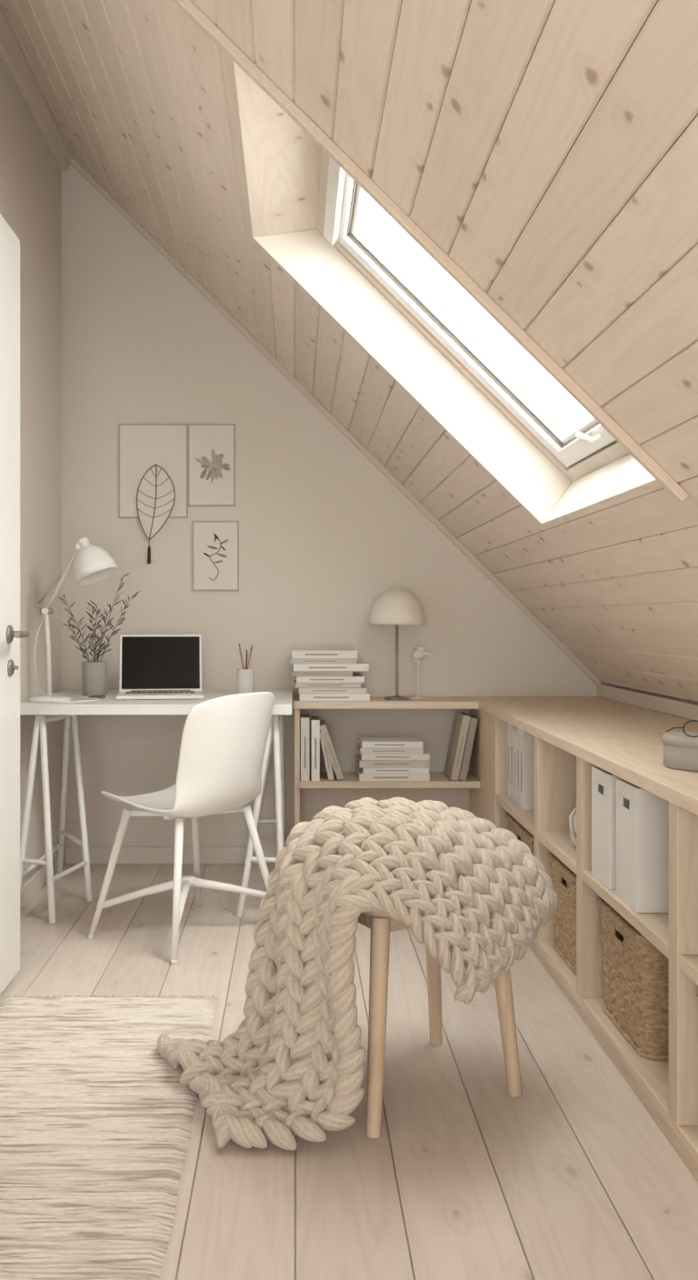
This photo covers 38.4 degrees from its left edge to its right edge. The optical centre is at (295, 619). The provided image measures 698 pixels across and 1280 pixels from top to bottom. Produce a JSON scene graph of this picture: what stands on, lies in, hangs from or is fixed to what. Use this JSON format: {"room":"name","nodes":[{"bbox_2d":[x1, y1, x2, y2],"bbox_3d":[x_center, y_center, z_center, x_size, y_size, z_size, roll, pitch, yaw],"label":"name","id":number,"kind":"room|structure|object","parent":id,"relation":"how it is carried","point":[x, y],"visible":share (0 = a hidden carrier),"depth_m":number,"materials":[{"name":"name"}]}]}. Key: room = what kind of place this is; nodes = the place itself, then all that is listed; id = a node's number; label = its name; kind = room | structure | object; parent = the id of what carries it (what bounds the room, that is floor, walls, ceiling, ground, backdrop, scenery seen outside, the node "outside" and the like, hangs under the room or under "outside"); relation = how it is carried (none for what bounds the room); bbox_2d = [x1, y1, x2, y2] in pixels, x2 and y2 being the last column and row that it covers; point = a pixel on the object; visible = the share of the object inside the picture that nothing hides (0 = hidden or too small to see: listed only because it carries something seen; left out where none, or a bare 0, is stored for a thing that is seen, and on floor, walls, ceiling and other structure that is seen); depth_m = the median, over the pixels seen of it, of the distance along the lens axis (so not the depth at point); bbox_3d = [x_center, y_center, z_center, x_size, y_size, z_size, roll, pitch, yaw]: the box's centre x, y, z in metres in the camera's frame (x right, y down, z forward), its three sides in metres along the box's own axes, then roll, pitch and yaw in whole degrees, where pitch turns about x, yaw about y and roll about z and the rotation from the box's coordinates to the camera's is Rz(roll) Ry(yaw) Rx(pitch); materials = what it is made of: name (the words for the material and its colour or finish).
{"room":"home office","nodes":[
{"label":"home office","id":0,"kind":"room"},
{"bbox_2d":[0,52,61,884],"bbox_3d":[-0.994,-0.510,1.433,0.252,3.350,5.865,0,0,0],"label":"wall","id":1,"kind":"structure","parent":0,"point":[30,174],"depth_m":3.97,"materials":[{"name":"paint"}]},
{"bbox_2d":[0,213,29,994],"bbox_3d":[-0.816,-0.042,2.543,0.118,2.186,0.913,0,0,0],"label":"door","id":2,"kind":"structure","parent":1,"relation":"in","point":[10,633],"depth_m":2.88,"materials":[{"name":"white paint"}]},
{"bbox_2d":[0,10,71,170],"bbox_3d":[-0.995,-2.004,3.223,0.049,0.097,2.285,0,0,0],"label":"trim","id":3,"kind":"structure","parent":1,"relation":"attached to","point":[10,51],"depth_m":3.76,"materials":[{"name":"paint"}]},
{"bbox_2d":[20,847,64,909],"bbox_3d":[-1.012,1.028,3.214,0.016,0.075,2.268,0,0,0],"label":"baseboard","id":4,"kind":"structure","parent":1,"relation":"attached to","point":[36,881],"depth_m":3.86,"materials":[{"name":"paint"}]},
{"bbox_2d":[61,164,605,864],"bbox_3d":[0.159,-0.555,4.399,2.557,3.439,0.132,0,0,0],"label":"wall","id":5,"kind":"structure","parent":0,"point":[324,533],"depth_m":4.36,"materials":[{"name":"paint"}]},
{"bbox_2d":[118,423,188,518],"bbox_3d":[-0.620,-0.645,4.358,0.301,0.410,0.014,0,0,0],"label":"art print","id":6,"kind":"object","parent":5,"relation":"attached to","point":[141,446],"visible":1,"depth_m":4.36,"materials":[{"name":"paper"}]},
{"bbox_2d":[64,846,277,863],"bbox_3d":[0.167,1.028,4.357,2.341,0.075,0.016,0,0,0],"label":"baseboard","id":7,"kind":"structure","parent":5,"relation":"attached to","point":[73,855],"depth_m":4.35,"materials":[{"name":"paint"}]},
{"bbox_2d":[188,423,235,506],"bbox_3d":[-0.365,-0.671,4.357,0.206,0.358,0.016,0,0,0],"label":"art print","id":8,"kind":"object","parent":5,"relation":"attached to","point":[211,446],"visible":1,"depth_m":4.35,"materials":[{"name":"paper"}]},
{"bbox_2d":[192,520,239,590],"bbox_3d":[-0.347,-0.276,4.357,0.202,0.305,0.016,0,0,0],"label":"art print","id":9,"kind":"object","parent":5,"relation":"attached to","point":[215,544],"visible":1,"depth_m":4.35,"materials":[{"name":"paper"}]},
{"bbox_2d":[70,157,601,685],"bbox_3d":[0.159,-0.871,4.354,2.344,2.323,0.022,0,0,0],"label":"trim","id":10,"kind":"structure","parent":5,"relation":"attached to","point":[73,162],"depth_m":4.34,"materials":[{"name":"paint"}]},
{"bbox_2d":[0,0,697,703],"bbox_3d":[0.234,-0.932,1.433,2.707,2.684,6.065,0,0,0],"label":"ceiling","id":11,"kind":"structure","parent":0,"point":[549,148],"depth_m":1.92,"materials":[{"name":"brown wood"}]},
{"bbox_2d":[172,0,689,502],"bbox_3d":[0.221,-0.811,2.037,1.154,1.144,0.022,0,0,0],"label":"trim","id":12,"kind":"structure","parent":11,"relation":"attached to","point":[187,6],"depth_m":2.03,"materials":[{"name":"brown wood"}]},
{"bbox_2d":[232,60,659,525],"bbox_3d":[0.395,-0.778,2.560,1.063,0.992,1.054,0,0,0],"label":"window","id":13,"kind":"structure","parent":11,"relation":"attached to","point":[293,185],"depth_m":2.98,"materials":[{"name":"white wood"}]},
{"bbox_2d":[0,863,697,1279],"bbox_3d":[0.172,1.115,1.433,2.743,0.100,6.065,0,0,0],"label":"floor","id":14,"kind":"structure","parent":0,"point":[572,1176],"depth_m":2.03,"materials":[{"name":"brown wood"}]},
{"bbox_2d":[0,994,218,1279],"bbox_3d":[-0.515,1.059,1.764,0.600,0.009,2.128,0,0,0],"label":"woven rug","id":15,"kind":"object","parent":14,"relation":"on","point":[95,1124],"visible":0.98,"depth_m":2.06,"materials":[{"name":"beige fabric"}]},
{"bbox_2d":[20,690,292,923],"bbox_3d":[-0.514,0.688,3.926,1.005,0.761,0.875,0,0,0],"label":"desk","id":16,"kind":"object","parent":14,"relation":"on","point":[47,712],"visible":0.8,"depth_m":3.64,"materials":[{"name":"white paint"}]},
{"bbox_2d":[28,537,118,702],"bbox_3d":[-0.832,0.001,3.984,0.343,0.614,0.692,0,0,0],"label":"desk lamp","id":17,"kind":"object","parent":16,"relation":"on","point":[93,564],"depth_m":3.73,"materials":[{"name":"white metal"}]},
{"bbox_2d":[88,695,105,699],"bbox_3d":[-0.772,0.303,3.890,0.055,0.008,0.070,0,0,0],"label":"smartphone","id":18,"kind":"object","parent":16,"relation":"on","point":[91,696],"visible":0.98,"depth_m":3.86,"materials":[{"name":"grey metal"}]},
{"bbox_2d":[57,573,139,695],"bbox_3d":[-0.798,0.059,4.060,0.336,0.498,0.106,0,0,-8],"label":"vase","id":19,"kind":"object","parent":16,"relation":"on","point":[94,673],"visible":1,"depth_m":4.04,"materials":[{"name":"ceramic"}]},
{"bbox_2d":[116,634,203,699],"bbox_3d":[-0.534,0.186,3.960,0.330,0.244,0.291,0,0,-7],"label":"laptop","id":20,"kind":"object","parent":16,"relation":"on","point":[153,666],"visible":1,"depth_m":4.07,"materials":[{"name":"white metal"}]},
{"bbox_2d":[236,643,254,694],"bbox_3d":[-0.203,0.202,4.060,0.072,0.212,0.072,0,0,0],"label":"pencil cup","id":21,"kind":"object","parent":16,"relation":"on","point":[245,676],"visible":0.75,"depth_m":4.03,"materials":[{"name":"white ceramic"}]},
{"bbox_2d":[87,691,274,964],"bbox_3d":[-0.344,0.652,3.380,0.531,0.830,0.512,0,0,39],"label":"shell chair","id":22,"kind":"object","parent":14,"relation":"on","point":[224,741],"visible":0.98,"depth_m":3.22,"materials":[{"name":"plastic"}]},
{"bbox_2d":[157,797,558,1150],"bbox_3d":[0.153,0.743,2.223,0.932,0.635,0.570,0,0,-6],"label":"knit throw blanket","id":23,"kind":"object","parent":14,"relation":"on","point":[465,886],"visible":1,"depth_m":2.07,"materials":[{"name":"fabric"}]},
{"bbox_2d":[358,910,522,1139],"bbox_3d":[0.258,0.836,2.287,0.417,0.461,0.338,0,0,-29],"label":"wooden stool","id":24,"kind":"object","parent":14,"relation":"on","point":[381,925],"visible":0.31,"depth_m":2.09,"materials":[{"name":"brown wood"}]},
{"bbox_2d":[293,696,697,1180],"bbox_3d":[0.664,0.701,2.632,1.344,0.728,3.464,0,0,0],"label":"storage shelf","id":25,"kind":"object","parent":14,"relation":"on","point":[573,735],"visible":0.74,"depth_m":2.65,"materials":[{"name":"brown wood"}]},
{"bbox_2d":[300,713,343,780],"bbox_3d":[0.111,0.534,4.200,0.178,0.260,0.191,0,0,0],"label":"books","id":26,"kind":"object","parent":25,"relation":"on","point":[319,730],"visible":1,"depth_m":4.11,"materials":[{"name":"white paper"}]},
{"bbox_2d":[290,649,369,700],"bbox_3d":[0.144,0.233,4.215,0.325,0.208,0.225,0,0,0],"label":"book stack","id":27,"kind":"object","parent":25,"relation":"on","point":[322,675],"visible":1,"depth_m":4.12,"materials":[{"name":"white paper"}]},
{"bbox_2d":[355,737,429,780],"bbox_3d":[0.407,0.585,4.200,0.301,0.160,0.205,0,0,0],"label":"book stack","id":28,"kind":"object","parent":25,"relation":"in","point":[379,758],"visible":1,"depth_m":4.11,"materials":[{"name":"white paper"}]},
{"bbox_2d":[369,588,425,699],"bbox_3d":[0.428,0.103,4.210,0.236,0.466,0.236,0,0,0],"label":"table lamp","id":29,"kind":"object","parent":25,"relation":"on","point":[396,606],"visible":1,"depth_m":4.13,"materials":[{"name":"grey metal"}]},
{"bbox_2d":[411,643,434,699],"bbox_3d":[0.537,0.220,4.200,0.094,0.233,0.054,0,0,0],"label":"bird figurine","id":30,"kind":"object","parent":25,"relation":"on","point":[421,653],"visible":1,"depth_m":4.19,"materials":[{"name":"white ceramic"}]},
{"bbox_2d":[444,710,478,780],"bbox_3d":[0.694,0.529,4.200,0.111,0.271,0.191,0,0,0],"label":"leaning books","id":31,"kind":"object","parent":25,"relation":"on","point":[465,725],"visible":1,"depth_m":4.11,"materials":[{"name":"beige paper"}]},
{"bbox_2d":[504,812,534,855],"bbox_3d":[0.973,0.863,3.520,0.394,0.286,0.459,0,0,0],"label":"wicker basket","id":32,"kind":"object","parent":25,"relation":"in","point":[520,832],"visible":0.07,"depth_m":3.50,"materials":[{"name":"brown wicker"}]},
{"bbox_2d":[507,722,534,809],"bbox_3d":[0.900,0.522,3.619,0.211,0.285,0.261,0,0,0],"label":"binder","id":33,"kind":"object","parent":25,"relation":"on","point":[520,743],"visible":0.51,"depth_m":3.52,"materials":[{"name":"white cardboard"}]},
{"bbox_2d":[548,852,576,975],"bbox_3d":[0.973,0.863,2.930,0.394,0.286,0.359,0,0,0],"label":"wicker basket","id":34,"kind":"object","parent":25,"relation":"in","point":[564,879],"visible":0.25,"depth_m":2.93,"materials":[{"name":"brown wicker"}]},
{"bbox_2d":[569,806,576,847],"bbox_3d":[0.863,0.590,2.895,0.136,0.150,0.147,0,0,19],"label":"ceramic jug","id":35,"kind":"object","parent":25,"relation":"on","point":[573,816],"visible":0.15,"depth_m":2.85,"materials":[{"name":"white ceramic"}]},
{"bbox_2d":[591,766,619,889],"bbox_3d":[0.916,0.523,2.530,0.288,0.281,0.150,0,0,0],"label":"magazine file","id":36,"kind":"object","parent":25,"relation":"on","point":[603,781],"visible":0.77,"depth_m":2.50,"materials":[{"name":"white cardboard"}]},
{"bbox_2d":[597,897,669,1060],"bbox_3d":[0.973,0.863,2.435,0.394,0.286,0.349,0,0,0],"label":"wicker basket","id":37,"kind":"object","parent":25,"relation":"in","point":[636,973],"visible":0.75,"depth_m":2.32,"materials":[{"name":"brown wicker"}]},
{"bbox_2d":[615,778,669,912],"bbox_3d":[0.916,0.523,2.335,0.288,0.281,0.150,0,0,0],"label":"magazine file","id":38,"kind":"object","parent":25,"relation":"on","point":[642,816],"visible":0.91,"depth_m":2.26,"materials":[{"name":"white cardboard"}]},
{"bbox_2d":[662,731,697,771],"bbox_3d":[0.915,0.300,2.270,0.154,0.073,0.154,0,0,0],"label":"lidded box","id":39,"kind":"object","parent":25,"relation":"on","point":[680,750],"visible":0.98,"depth_m":2.23,"materials":[{"name":"beige fabric"}]},
{"bbox_2d":[666,720,697,737],"bbox_3d":[0.915,0.244,2.277,0.111,0.038,0.107,0,0,0],"label":"spectacles","id":40,"kind":"object","parent":39,"relation":"on","point":[683,727],"visible":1,"depth_m":2.22,"materials":[{"name":"black metal"}]},
{"bbox_2d":[606,684,697,704],"bbox_3d":[1.387,0.725,1.433,0.100,0.880,5.865,0,0,0],"label":"wall","id":41,"kind":"structure","parent":0,"point":[606,685],"depth_m":3.75,"materials":[{"name":"paint"}]},
{"bbox_2d":[597,683,697,720],"bbox_3d":[1.327,0.310,2.482,0.020,0.054,3.764,0,0,0],"label":"trim","id":42,"kind":"structure","parent":41,"relation":"attached to","point":[683,709],"depth_m":3.70,"materials":[{"name":"paint"}]}
]}

